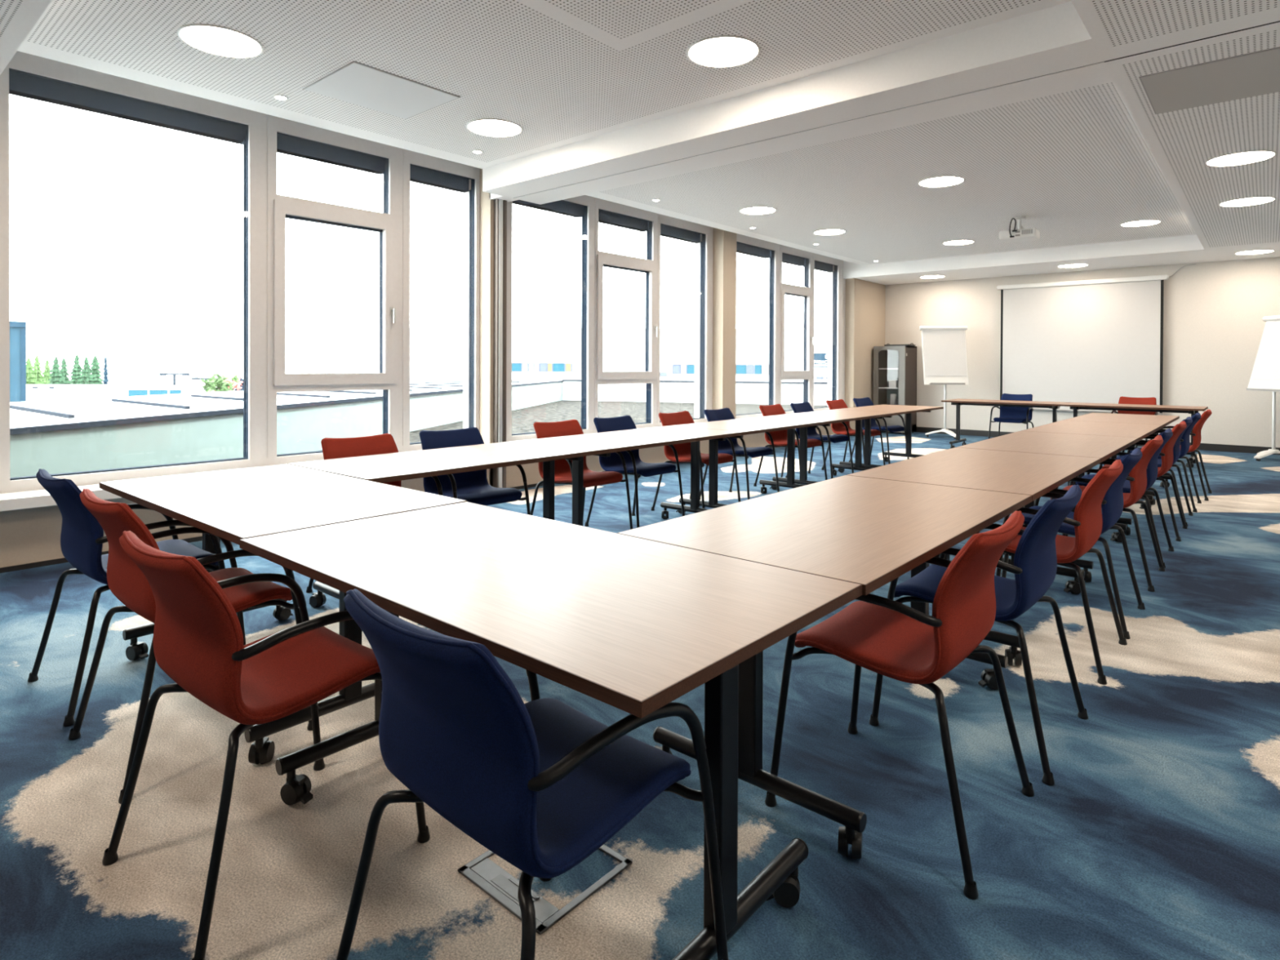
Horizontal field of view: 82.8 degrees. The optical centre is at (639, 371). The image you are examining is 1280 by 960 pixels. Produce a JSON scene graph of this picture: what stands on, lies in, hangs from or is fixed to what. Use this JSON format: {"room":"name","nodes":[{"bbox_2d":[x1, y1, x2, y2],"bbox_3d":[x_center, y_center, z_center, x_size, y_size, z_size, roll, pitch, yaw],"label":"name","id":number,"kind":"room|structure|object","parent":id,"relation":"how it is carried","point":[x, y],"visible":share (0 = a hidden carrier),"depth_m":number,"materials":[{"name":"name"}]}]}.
{"room":"conference room","nodes":[
{"label":"conference room","id":0,"kind":"room"},
{"bbox_2d":[0,168,885,567],"bbox_3d":[-0.978,-0.553,7.887,0.490,3.460,17.250,1,1,41],"label":"wall","id":1,"kind":"structure","parent":0,"point":[27,535],"depth_m":8.93,"materials":[{"name":"beige paint"}]},
{"bbox_2d":[0,483,122,511],"bbox_3d":[-2.717,0.775,5.618,0.350,0.069,3.735,1,1,41],"label":"windowsill","id":2,"kind":"structure","parent":1,"relation":"attached to","point":[9,501],"depth_m":4.36,"materials":[{"name":"white paint"}]},
{"bbox_2d":[0,50,479,493],"bbox_3d":[-2.759,-0.654,5.821,0.289,2.800,3.995,1,1,41],"label":"window","id":3,"kind":"structure","parent":1,"relation":"in","point":[262,135],"depth_m":5.60,"materials":[{"name":"white metal"}]},
{"bbox_2d":[0,446,776,573],"bbox_3d":[-0.800,1.149,7.730,0.012,0.060,17.036,1,1,41],"label":"baseboard","id":4,"kind":"structure","parent":1,"relation":"attached to","point":[58,561],"depth_m":4.46,"materials":[{"name":"black"}]},
{"bbox_2d":[493,199,506,488],"bbox_3d":[-1.355,-0.235,7.024,0.075,2.835,0.106,1,1,41],"label":"column","id":5,"kind":"structure","parent":1,"relation":"attached to","point":[500,240],"depth_m":6.99,"materials":[{"name":"silver metal"}]},
{"bbox_2d":[506,195,713,441],"bbox_3d":[-0.218,-0.666,8.756,0.289,2.800,3.900,1,1,41],"label":"window","id":6,"kind":"structure","parent":1,"relation":"in","point":[593,211],"depth_m":8.79,"materials":[{"name":"white metal"}]},
{"bbox_2d":[735,233,845,418],"bbox_3d":[2.434,-0.678,11.822,0.289,2.800,3.862,1,1,41],"label":"window","id":7,"kind":"structure","parent":1,"relation":"in","point":[778,254],"depth_m":12.15,"materials":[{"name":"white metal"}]},
{"bbox_2d":[482,0,1114,204],"bbox_3d":[0.523,-1.891,5.425,5.020,0.515,0.700,1,1,41],"label":"ceiling beam","id":8,"kind":"structure","parent":1,"relation":"attached to","point":[1048,51],"depth_m":4.56,"materials":[{"name":"paint"}]},
{"bbox_2d":[320,400,827,450],"bbox_3d":[-2.268,1.307,16.681,12.840,0.400,24.250,1,1,41],"label":"floor","id":9,"kind":"structure","parent":0,"point":[523,420],"depth_m":19.44,"materials":[{"name":"grey concrete"}]},
{"bbox_2d":[562,379,827,405],"bbox_3d":[3.861,0.910,23.912,13.849,1.135,0.320,0,0,18],"label":"wall","id":10,"kind":"structure","parent":9,"relation":"on","point":[670,391],"depth_m":24.52,"materials":[{"name":"white paint"}]},
{"bbox_2d":[0,431,1279,959],"bbox_3d":[2.122,1.210,5.194,7.850,0.001,17.125,1,1,41],"label":"floor","id":11,"kind":"structure","parent":0,"point":[1156,836],"depth_m":2.06,"materials":[{"name":"carpet"}]},
{"bbox_2d":[27,468,225,726],"bbox_3d":[-1.993,0.793,2.865,0.569,0.836,0.576,1,1,40],"label":"armchair","id":12,"kind":"object","parent":11,"relation":"on","point":[82,539],"visible":0.64,"depth_m":2.64,"materials":[{"name":"blue fabric"}]},
{"bbox_2d":[68,488,312,804],"bbox_3d":[-1.494,0.798,2.433,0.569,0.836,0.576,1,1,40],"label":"armchair","id":13,"kind":"object","parent":11,"relation":"on","point":[126,581],"visible":0.56,"depth_m":2.29,"materials":[{"name":"red fabric"}]},
{"bbox_2d":[102,530,430,959],"bbox_3d":[-0.942,0.804,1.847,0.569,0.836,0.576,1,1,38],"label":"armchair","id":14,"kind":"object","parent":11,"relation":"on","point":[198,636],"visible":0.86,"depth_m":1.68,"materials":[{"name":"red fabric"}]},
{"bbox_2d":[99,463,466,764],"bbox_3d":[-1.458,0.843,2.868,1.494,0.740,0.776,1,1,40],"label":"folding table","id":15,"kind":"object","parent":11,"relation":"on","point":[233,505],"visible":0.59,"depth_m":2.66,"materials":[{"name":"brown wood"}]},
{"bbox_2d":[306,433,443,592],"bbox_3d":[-1.422,0.787,3.972,0.576,0.836,0.569,1,1,42],"label":"armchair","id":16,"kind":"object","parent":11,"relation":"on","point":[384,443],"visible":0.09,"depth_m":4.10,"materials":[{"name":"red plastic"}]},
{"bbox_2d":[288,440,608,607],"bbox_3d":[-0.986,0.836,4.011,0.776,0.740,1.553,1,1,40],"label":"folding table","id":17,"kind":"object","parent":11,"relation":"on","point":[406,465],"visible":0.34,"depth_m":3.83,"materials":[{"name":"brown wood"}]},
{"bbox_2d":[418,426,530,515],"bbox_3d":[-1.030,0.785,4.439,0.576,0.836,0.569,1,1,44],"label":"armchair","id":18,"kind":"object","parent":11,"relation":"on","point":[472,486],"visible":0.52,"depth_m":4.48,"materials":[{"name":"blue plastic"}]},
{"bbox_2d":[336,588,728,959],"bbox_3d":[-0.210,0.811,1.375,0.569,0.836,0.576,1,1,42],"label":"armchair","id":19,"kind":"object","parent":11,"relation":"on","point":[542,784],"visible":0.98,"depth_m":1.21,"materials":[{"name":"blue plastic"}]},
{"bbox_2d":[457,844,632,934],"bbox_3d":[-0.233,1.224,1.793,0.304,0.012,0.304,1,1,41],"label":"box","id":20,"kind":"object","parent":11,"relation":"on","point":[483,873],"visible":0.72,"depth_m":1.72,"materials":[{"name":"metal"}]},
{"bbox_2d":[240,502,862,959],"bbox_3d":[-0.317,0.855,1.870,1.513,0.740,0.776,1,1,41],"label":"folding table","id":21,"kind":"object","parent":11,"relation":"on","point":[633,625],"visible":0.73,"depth_m":1.58,"materials":[{"name":"brown wood"}]},
{"bbox_2d":[530,419,632,529],"bbox_3d":[-0.431,0.782,5.151,0.576,0.836,0.569,1,1,43],"label":"armchair","id":22,"kind":"object","parent":11,"relation":"on","point":[562,468],"visible":0.62,"depth_m":5.17,"materials":[{"name":"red plastic"}]},
{"bbox_2d":[584,415,684,527],"bbox_3d":[-0.033,0.780,5.626,0.576,0.836,0.569,1,1,42],"label":"armchair","id":23,"kind":"object","parent":11,"relation":"on","point":[635,466],"visible":0.63,"depth_m":5.63,"materials":[{"name":"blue plastic"}]},
{"bbox_2d":[525,426,746,525],"bbox_3d":[0.015,0.831,5.202,0.776,0.740,1.553,1,1,40],"label":"folding table","id":24,"kind":"object","parent":11,"relation":"on","point":[645,437],"visible":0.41,"depth_m":5.12,"materials":[{"name":"brown wood"}]},
{"bbox_2d":[650,410,740,511],"bbox_3d":[0.489,0.777,6.246,0.576,0.836,0.569,1,1,41],"label":"armchair","id":25,"kind":"object","parent":11,"relation":"on","point":[683,450],"visible":0.56,"depth_m":6.25,"materials":[{"name":"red plastic"}]},
{"bbox_2d":[699,407,779,499],"bbox_3d":[0.926,0.775,6.766,0.576,0.836,0.569,1,1,40],"label":"armchair","id":26,"kind":"object","parent":11,"relation":"on","point":[724,446],"visible":0.61,"depth_m":6.78,"materials":[{"name":"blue fabric"}]},
{"bbox_2d":[668,416,835,513],"bbox_3d":[1.015,0.827,6.394,0.776,0.740,1.553,1,1,40],"label":"folding table","id":27,"kind":"object","parent":11,"relation":"on","point":[752,425],"visible":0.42,"depth_m":6.20,"materials":[{"name":"brown wood"}]},
{"bbox_2d":[753,404,827,486],"bbox_3d":[1.570,0.772,7.532,0.576,0.836,0.569,1,1,41],"label":"armchair","id":28,"kind":"object","parent":11,"relation":"on","point":[780,437],"visible":0.58,"depth_m":7.56,"materials":[{"name":"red plastic"}]},
{"bbox_2d":[785,401,853,478],"bbox_3d":[1.997,0.770,8.041,0.576,0.836,0.569,1,1,40],"label":"armchair","id":29,"kind":"object","parent":11,"relation":"on","point":[806,406],"visible":0.59,"depth_m":8.07,"materials":[{"name":"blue fabric"}]},
{"bbox_2d":[617,475,1032,858],"bbox_3d":[0.731,0.854,2.507,0.776,0.740,1.553,1,1,41],"label":"folding table","id":30,"kind":"object","parent":11,"relation":"on","point":[869,532],"visible":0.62,"depth_m":2.17,"materials":[{"name":"brown wood"}]},
{"bbox_2d":[767,409,897,489],"bbox_3d":[2.016,0.822,7.586,0.776,0.740,1.553,1,1,40],"label":"folding table","id":31,"kind":"object","parent":11,"relation":"on","point":[838,415],"visible":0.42,"depth_m":7.44,"materials":[{"name":"brown wood"}]},
{"bbox_2d":[821,399,885,470],"bbox_3d":[2.573,0.767,8.726,0.576,0.836,0.569,1,1,42],"label":"armchair","id":32,"kind":"object","parent":11,"relation":"on","point":[837,428],"visible":0.45,"depth_m":8.74,"materials":[{"name":"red fabric"}]},
{"bbox_2d":[848,397,909,464],"bbox_3d":[3.075,0.765,9.324,0.576,0.836,0.569,1,1,45],"label":"armchair","id":33,"kind":"object","parent":11,"relation":"on","point":[864,402],"visible":0.52,"depth_m":9.32,"materials":[{"name":"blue fabric"}]},
{"bbox_2d":[833,404,943,472],"bbox_3d":[3.017,0.817,8.778,0.776,0.740,1.553,1,1,40],"label":"folding table","id":34,"kind":"object","parent":11,"relation":"on","point":[900,409],"visible":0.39,"depth_m":8.65,"materials":[{"name":"brown wood"}]},
{"bbox_2d":[873,346,916,434],"bbox_3d":[4.800,0.345,13.671,0.592,1.625,0.645,1,1,41],"label":"cabinet","id":35,"kind":"object","parent":11,"relation":"on","point":[899,363],"visible":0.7,"depth_m":13.61,"materials":[{"name":"grey metal"}]},
{"bbox_2d":[889,393,896,404],"bbox_3d":[4.769,0.537,13.662,0.110,0.220,0.110,1,1,41],"label":"canister","id":36,"kind":"object","parent":35,"relation":"in","point":[893,397],"visible":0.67,"depth_m":13.62,"materials":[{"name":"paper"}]},
{"bbox_2d":[888,380,898,387],"bbox_3d":[4.773,0.240,13.618,0.144,0.135,0.184,1,1,41],"label":"storage box","id":37,"kind":"object","parent":35,"relation":"in","point":[892,384],"visible":0.78,"depth_m":13.55,"materials":[{"name":"paper"}]},
{"bbox_2d":[884,342,915,346],"bbox_3d":[4.852,-0.493,13.547,0.462,0.054,0.340,1,1,41],"label":"serving tray","id":38,"kind":"object","parent":35,"relation":"on","point":[886,344],"visible":0.94,"depth_m":13.42,"materials":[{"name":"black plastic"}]},
{"bbox_2d":[764,511,1034,899],"bbox_3d":[0.753,0.810,2.079,0.576,0.836,0.569,1,1,41],"label":"armchair","id":39,"kind":"object","parent":11,"relation":"on","point":[893,639],"visible":0.87,"depth_m":1.94,"materials":[{"name":"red fabric"}]},
{"bbox_2d":[919,326,968,439],"bbox_3d":[5.361,0.185,12.720,0.810,1.964,0.575,0,0,5],"label":"flip chart","id":40,"kind":"object","parent":11,"relation":"on","point":[944,359],"visible":0.98,"depth_m":12.77,"materials":[{"name":"white paper"}]},
{"bbox_2d":[929,382,964,384],"bbox_3d":[5.355,0.218,12.649,0.580,0.030,0.076,0,0,5],"label":"tray","id":41,"kind":"object","parent":40,"relation":"on","point":[930,383],"depth_m":12.61,"materials":[{"name":"grey plastic"}]},
{"bbox_2d":[847,447,1101,666],"bbox_3d":[1.750,0.850,3.685,0.776,0.740,1.553,1,1,41],"label":"folding table","id":42,"kind":"object","parent":11,"relation":"on","point":[1034,474],"visible":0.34,"depth_m":3.50,"materials":[{"name":"brown wood"}]},
{"bbox_2d":[869,484,1088,786],"bbox_3d":[1.194,0.808,2.540,0.576,0.836,0.569,1,1,41],"label":"armchair","id":43,"kind":"object","parent":11,"relation":"on","point":[1034,568],"visible":0.77,"depth_m":2.33,"materials":[{"name":"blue plastic"}]},
{"bbox_2d":[941,398,1067,448],"bbox_3d":[5.350,0.812,10.654,1.553,0.740,0.776,1,1,41],"label":"folding table","id":44,"kind":"object","parent":11,"relation":"on","point":[1054,406],"visible":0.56,"depth_m":10.65,"materials":[{"name":"brown wood"}]},
{"bbox_2d":[988,393,1034,439],"bbox_3d":[5.613,0.763,10.926,0.569,0.836,0.576,1,1,41],"label":"armchair","id":45,"kind":"object","parent":11,"relation":"on","point":[1007,414],"visible":0.88,"depth_m":11.00,"materials":[{"name":"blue plastic"}]},
{"bbox_2d":[956,431,1139,582],"bbox_3d":[2.770,0.845,4.863,0.776,0.740,1.553,1,1,41],"label":"folding table","id":46,"kind":"object","parent":11,"relation":"on","point":[1104,447],"visible":0.41,"depth_m":4.71,"materials":[{"name":"brown wood"}]},
{"bbox_2d":[975,459,1127,684],"bbox_3d":[1.792,0.805,3.226,0.576,0.836,0.569,1,1,41],"label":"armchair","id":47,"kind":"object","parent":11,"relation":"on","point":[1087,522],"visible":0.57,"depth_m":2.98,"materials":[{"name":"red plastic"}]},
{"bbox_2d":[1001,448,1145,639],"bbox_3d":[2.204,0.803,3.703,0.576,0.836,0.569,1,1,41],"label":"armchair","id":48,"kind":"object","parent":11,"relation":"on","point":[1112,504],"visible":0.51,"depth_m":3.49,"materials":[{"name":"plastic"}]},
{"bbox_2d":[1021,420,1163,535],"bbox_3d":[3.789,0.841,6.041,0.776,0.740,1.553,1,1,41],"label":"folding table","id":49,"kind":"object","parent":11,"relation":"on","point":[1141,431],"visible":0.41,"depth_m":5.90,"materials":[{"name":"brown wood"}]},
{"bbox_2d":[1050,435,1164,591],"bbox_3d":[2.815,0.801,4.405,0.576,0.836,0.569,1,1,41],"label":"armchair","id":50,"kind":"object","parent":11,"relation":"on","point":[1137,478],"visible":0.54,"depth_m":4.14,"materials":[{"name":"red fabric"}]},
{"bbox_2d":[1066,428,1173,568],"bbox_3d":[3.223,0.799,4.884,0.576,0.836,0.569,1,1,41],"label":"armchair","id":51,"kind":"object","parent":11,"relation":"on","point":[1152,468],"visible":0.38,"depth_m":4.69,"materials":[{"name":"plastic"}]},
{"bbox_2d":[1063,412,1179,505],"bbox_3d":[4.809,0.836,7.219,0.776,0.740,1.553,1,1,41],"label":"folding table","id":52,"kind":"object","parent":11,"relation":"on","point":[1165,420],"visible":0.37,"depth_m":7.14,"materials":[{"name":"brown wood"}]},
{"bbox_2d":[1059,402,1208,467],"bbox_3d":[6.528,0.825,9.635,1.553,0.740,0.776,1,1,41],"label":"folding table","id":53,"kind":"object","parent":11,"relation":"on","point":[1191,410],"visible":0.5,"depth_m":9.47,"materials":[{"name":"brown wood"}]},
{"bbox_2d":[1111,396,1158,434],"bbox_3d":[6.769,0.776,9.925,0.569,0.836,0.576,1,1,41],"label":"armchair","id":54,"kind":"object","parent":11,"relation":"on","point":[1122,400],"visible":0.23,"depth_m":10.07,"materials":[{"name":"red fabric"}]},
{"bbox_2d":[1097,421,1187,541],"bbox_3d":[3.836,0.796,5.577,0.576,0.836,0.569,1,1,41],"label":"armchair","id":55,"kind":"object","parent":11,"relation":"on","point":[1166,452],"visible":0.47,"depth_m":5.31,"materials":[{"name":"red plastic"}]},
{"bbox_2d":[1113,416,1193,526],"bbox_3d":[4.254,0.794,6.068,0.576,0.836,0.569,1,1,41],"label":"armchair","id":56,"kind":"object","parent":11,"relation":"on","point":[1176,449],"visible":0.25,"depth_m":5.88,"materials":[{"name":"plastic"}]},
{"bbox_2d":[1127,412,1201,512],"bbox_3d":[4.756,0.792,6.625,0.576,0.836,0.569,1,1,41],"label":"armchair","id":57,"kind":"object","parent":11,"relation":"on","point":[1184,441],"visible":0.4,"depth_m":6.36,"materials":[{"name":"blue plastic"}]},
{"bbox_2d":[1142,408,1212,501],"bbox_3d":[5.278,0.790,7.166,0.576,0.836,0.569,1,1,41],"label":"armchair","id":58,"kind":"object","parent":11,"relation":"on","point":[1196,433],"visible":0.49,"depth_m":6.89,"materials":[{"name":"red plastic"}]},
{"bbox_2d":[1246,315,1279,461],"bbox_3d":[8.500,0.220,9.758,0.575,1.964,0.810,0,0,1],"label":"flip chart","id":59,"kind":"object","parent":11,"relation":"on","point":[1265,375],"visible":1,"depth_m":9.89,"materials":[{"name":"white paper"}]},
{"bbox_2d":[1246,387,1279,391],"bbox_3d":[8.429,0.252,9.759,0.076,0.030,0.580,0,0,1],"label":"tray","id":60,"kind":"object","parent":59,"relation":"on","point":[1273,389],"depth_m":9.77,"materials":[{"name":"grey plastic"}]},
{"bbox_2d":[0,0,1279,284],"bbox_3d":[1.980,-1.939,5.321,8.400,0.625,17.250,1,1,41],"label":"ceiling","id":61,"kind":"structure","parent":0,"point":[1080,165],"depth_m":4.86,"materials":[{"name":"paint"}]},
{"bbox_2d":[176,23,264,57],"bbox_3d":[-2.342,-1.841,4.062,0.424,0.007,0.424,1,1,41],"label":"recessed light","id":62,"kind":"object","parent":61,"relation":"in","point":[216,40],"visible":1,"depth_m":4.05,"materials":[{"name":"white paint"}]},
{"bbox_2d":[273,94,288,100],"bbox_3d":[-2.427,-1.845,4.904,0.090,0.012,0.090,1,1,41],"label":"recessed light","id":63,"kind":"object","parent":61,"relation":"in","point":[276,96],"visible":1,"depth_m":4.89,"materials":[{"name":"white paint"}]},
{"bbox_2d":[302,61,460,119],"bbox_3d":[-1.709,-1.845,4.818,0.676,0.006,0.756,1,1,41],"label":"ceiling access panel","id":64,"kind":"object","parent":61,"relation":"attached to","point":[357,83],"visible":1,"depth_m":4.77,"materials":[{"name":"white"}]},
{"bbox_2d":[466,118,523,137],"bbox_3d":[-1.105,-1.847,5.522,0.424,0.007,0.424,1,1,41],"label":"recessed light","id":65,"kind":"object","parent":61,"relation":"in","point":[492,127],"visible":1,"depth_m":5.51,"materials":[{"name":"white paint"}]},
{"bbox_2d":[686,35,760,67],"bbox_3d":[0.478,-1.831,4.171,0.424,0.007,0.424,1,1,41],"label":"recessed light","id":66,"kind":"object","parent":61,"relation":"in","point":[722,51],"visible":1,"depth_m":4.16,"materials":[{"name":"white paint"}]},
{"bbox_2d":[739,206,776,214],"bbox_3d":[1.367,-1.859,8.406,0.424,0.007,0.424,1,1,41],"label":"recessed light","id":67,"kind":"object","parent":61,"relation":"in","point":[753,210],"visible":1,"depth_m":8.38,"materials":[{"name":"white paint"}]},
{"bbox_2d":[813,229,845,235],"bbox_3d":[2.544,-1.864,9.737,0.424,0.007,0.424,1,1,41],"label":"recessed light","id":68,"kind":"object","parent":61,"relation":"in","point":[824,232],"visible":1,"depth_m":9.73,"materials":[{"name":"white paint"}]},
{"bbox_2d":[920,275,945,278],"bbox_3d":[5.174,-1.666,12.840,0.424,0.007,0.424,1,1,41],"label":"recessed light","id":69,"kind":"object","parent":61,"relation":"in","point":[930,276],"visible":1,"depth_m":12.85,"materials":[{"name":"white paint"}]},
{"bbox_2d":[917,175,964,187],"bbox_3d":[2.932,-1.842,7.066,0.424,0.007,0.424,1,1,41],"label":"recessed light","id":70,"kind":"object","parent":61,"relation":"in","point":[939,181],"visible":1,"depth_m":7.05,"materials":[{"name":"white paint"}]},
{"bbox_2d":[942,240,974,244],"bbox_3d":[4.611,-1.861,10.509,0.424,0.007,0.424,1,1,41],"label":"recessed light","id":71,"kind":"object","parent":61,"relation":"in","point":[955,242],"visible":1,"depth_m":10.52,"materials":[{"name":"white paint"}]},
{"bbox_2d":[999,216,1039,243],"bbox_3d":[4.579,-1.717,8.754,0.400,0.270,0.369,1,1,37],"label":"ceiling projector","id":72,"kind":"object","parent":61,"relation":"hanging from","point":[1020,234],"visible":1,"depth_m":8.67,"materials":[{"name":"white paint"}]},
{"bbox_2d":[1015,229,1032,235],"bbox_3d":[4.544,-1.638,8.591,0.182,0.065,0.004,1,1,37],"label":"vent grille","id":73,"kind":"object","parent":72,"relation":"attached to","point":[1018,232],"depth_m":8.59,"materials":[{"name":"grey plastic"}]},
{"bbox_2d":[1057,263,1088,267],"bbox_3d":[6.774,-1.649,11.357,0.424,0.007,0.424,1,1,41],"label":"recessed light","id":74,"kind":"object","parent":61,"relation":"in","point":[1072,265],"visible":1,"depth_m":11.34,"materials":[{"name":"white paint"}]},
{"bbox_2d":[1120,219,1161,226],"bbox_3d":[6.247,-1.844,9.059,0.424,0.007,0.424,1,1,41],"label":"recessed light","id":75,"kind":"object","parent":61,"relation":"in","point":[1147,222],"visible":1,"depth_m":9.05,"materials":[{"name":"white paint"}]},
{"bbox_2d":[1138,46,1279,114],"bbox_3d":[3.226,-1.609,4.059,0.636,0.006,0.766,1,1,41],"label":"ceiling access panel","id":76,"kind":"object","parent":61,"relation":"attached to","point":[1255,73],"visible":1,"depth_m":4.02,"materials":[{"name":"grey paint"}]},
{"bbox_2d":[1204,150,1276,166],"bbox_3d":[4.562,-1.614,5.517,0.424,0.007,0.424,1,1,41],"label":"recessed light","id":77,"kind":"object","parent":61,"relation":"in","point":[1254,156],"visible":1,"depth_m":5.50,"materials":[{"name":"white paint"}]},
{"bbox_2d":[1218,196,1275,206],"bbox_3d":[5.809,-1.620,6.947,0.424,0.007,0.424,1,1,41],"label":"recessed light","id":78,"kind":"object","parent":61,"relation":"in","point":[1251,201],"visible":1,"depth_m":6.94,"materials":[{"name":"white paint"}]},
{"bbox_2d":[1234,249,1275,254],"bbox_3d":[8.430,-1.631,9.957,0.424,0.007,0.424,1,1,41],"label":"recessed light","id":79,"kind":"object","parent":61,"relation":"in","point":[1254,251],"visible":1,"depth_m":9.92,"materials":[{"name":"white paint"}]},
{"bbox_2d":[884,257,1279,447],"bbox_3d":[7.612,-0.537,11.807,8.350,3.480,0.120,1,1,41],"label":"wall","id":80,"kind":"structure","parent":0,"point":[1214,325],"depth_m":11.15,"materials":[{"name":"paint"}]},
{"bbox_2d":[996,263,1195,414],"bbox_3d":[7.337,-0.485,11.876,2.775,2.304,0.125,1,1,41],"label":"projection screen","id":81,"kind":"object","parent":80,"relation":"attached to","point":[1092,340],"visible":0.9,"depth_m":11.90,"materials":[{"name":"white fabric"}]},
{"bbox_2d":[914,426,1279,454],"bbox_3d":[7.708,1.132,11.641,7.760,0.105,0.014,1,1,41],"label":"baseboard","id":82,"kind":"structure","parent":80,"relation":"attached to","point":[1204,446],"depth_m":10.94,"materials":[{"name":"black"}]},
{"label":"outside","id":83,"kind":"structure","parent":0,"visible":0},
{"bbox_2d":[9,379,563,477],"bbox_3d":[-6.071,0.937,14.918,4.052,1.135,22.600,0,0,7],"label":"roof","id":84,"kind":"structure","parent":83,"point":[98,433],"depth_m":8.55,"materials":[{"name":"paint"}]},
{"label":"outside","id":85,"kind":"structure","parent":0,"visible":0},
{"bbox_3d":[-29.834,6.338,118.422,320.000,0.200,380.000,1,1,41],"label":"ground","id":86,"kind":"structure","parent":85,"visible":0},
{"bbox_2d":[9,320,26,402],"bbox_3d":[-23.033,2.611,24.894,3.000,8.700,1.100,0,1,-42],"label":"tower","id":87,"kind":"structure","parent":86,"relation":"on","point":[17,329],"depth_m":25.38,"materials":[{"name":"blue glass"}]},
{"bbox_2d":[26,353,38,384],"bbox_3d":[-94.447,1.952,112.111,4.031,9.980,4.217,1,1,41],"label":"conifer tree","id":88,"kind":"object","parent":86,"relation":"on","point":[30,380],"visible":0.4,"depth_m":111.83,"materials":[{"name":"green plant"}]},
{"bbox_2d":[32,352,46,384],"bbox_3d":[-103.992,1.266,124.836,4.111,9.908,4.069,1,1,41],"label":"conifer tree","id":89,"kind":"object","parent":86,"relation":"on","point":[37,373],"visible":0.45,"depth_m":124.82,"materials":[{"name":"green plant"}]},
{"bbox_2d":[41,355,51,384],"bbox_3d":[-112.770,1.699,138.015,3.589,9.813,3.685,1,1,41],"label":"conifer tree","id":90,"kind":"object","parent":86,"relation":"on","point":[46,374],"visible":0.38,"depth_m":137.72,"materials":[{"name":"green plant"}]},
{"bbox_2d":[48,351,65,384],"bbox_3d":[-90.172,1.841,111.905,4.533,9.968,4.614,1,1,41],"label":"conifer tree","id":91,"kind":"object","parent":86,"relation":"on","point":[56,378],"visible":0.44,"depth_m":111.72,"materials":[{"name":"green plant"}]},
{"bbox_2d":[60,352,72,384],"bbox_3d":[-99.284,1.666,125.077,4.021,9.848,3.818,1,1,41],"label":"conifer tree","id":92,"kind":"object","parent":86,"relation":"on","point":[64,370],"visible":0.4,"depth_m":124.82,"materials":[{"name":"green plant"}]},
{"bbox_2d":[69,352,83,384],"bbox_3d":[-107.076,0.848,137.909,4.631,9.889,4.990,1,1,41],"label":"conifer tree","id":93,"kind":"object","parent":86,"relation":"on","point":[77,369],"visible":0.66,"depth_m":137.56,"materials":[{"name":"green plant"}]},
{"bbox_2d":[78,353,93,384],"bbox_3d":[-85.656,1.736,111.970,3.876,9.722,3.985,1,1,41],"label":"conifer tree","id":94,"kind":"object","parent":86,"relation":"on","point":[86,379],"visible":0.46,"depth_m":111.72,"materials":[{"name":"green plant"}]},
{"bbox_2d":[26,384,160,401],"bbox_3d":[-82.018,4.073,101.991,24.000,4.150,12.100,0,0,0],"label":"white hall","id":95,"kind":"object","parent":86,"relation":"on","point":[33,392],"visible":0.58,"depth_m":96.03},
{"bbox_2d":[89,350,103,384],"bbox_3d":[-93.733,1.293,124.971,4.203,9.880,4.444,1,1,41],"label":"conifer tree","id":96,"kind":"object","parent":86,"relation":"on","point":[96,372],"visible":0.45,"depth_m":124.76,"materials":[{"name":"green plant"}]},
{"bbox_2d":[102,350,109,384],"bbox_3d":[-86.919,1.177,118.005,1.174,9.663,1.141,1,1,41],"label":"columnar cypress","id":97,"kind":"object","parent":86,"relation":"on","point":[105,373],"visible":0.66,"depth_m":117.92,"materials":[{"name":"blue plant"}]},
{"bbox_2d":[159,373,190,385],"bbox_3d":[-24.398,3.475,38.030,1.500,6.766,0.180,0,0,0],"label":"street lamp","id":98,"kind":"object","parent":86,"relation":"on","point":[174,375],"visible":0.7,"depth_m":37.96,"materials":[{"name":"grey metal"}]},
{"bbox_2d":[200,373,239,392],"bbox_3d":[-20.559,3.402,35.591,1.713,6.633,1.727,1,1,41],"label":"shrub","id":99,"kind":"object","parent":86,"relation":"on","point":[219,384],"visible":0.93,"depth_m":35.26,"materials":[{"name":"green plant"}]},
{"bbox_2d":[212,373,243,391],"bbox_3d":[-23.895,3.441,42.095,1.805,6.580,2.289,0,0,-4],"label":"flowering shrub","id":100,"kind":"object","parent":86,"relation":"on","point":[236,384],"visible":0.27,"depth_m":41.94,"materials":[{"name":"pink plant"}]},
{"bbox_2d":[229,373,243,391],"bbox_3d":[-25.252,3.523,46.065,1.968,6.684,1.553,1,1,41],"label":"shrub","id":101,"kind":"object","parent":86,"relation":"on","point":[241,378],"visible":0.24,"depth_m":45.62,"materials":[{"name":"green plant"}]},
{"bbox_2d":[409,327,827,382],"bbox_3d":[3.849,2.076,50.973,40.000,9.600,10.090,0,0,0],"label":"building","id":102,"kind":"structure","parent":86,"relation":"on","point":[436,353],"depth_m":46.00,"materials":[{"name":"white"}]},
{"bbox_2d":[813,353,827,382],"bbox_3d":[11.222,2.933,44.079,1.750,8.050,0.208,0,0,0],"label":"sign board","id":103,"kind":"object","parent":86,"relation":"on","point":[820,360],"visible":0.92,"depth_m":43.97,"materials":[{"name":"paper"}]},
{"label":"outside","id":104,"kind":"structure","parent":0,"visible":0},
{"bbox_2d":[125,385,205,396],"bbox_3d":[-23.511,1.687,37.016,4.350,1.916,1.800,0,0,0],"label":"van","id":105,"kind":"object","parent":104,"point":[151,389],"visible":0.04,"depth_m":36.16,"materials":[{"name":"white paint"}]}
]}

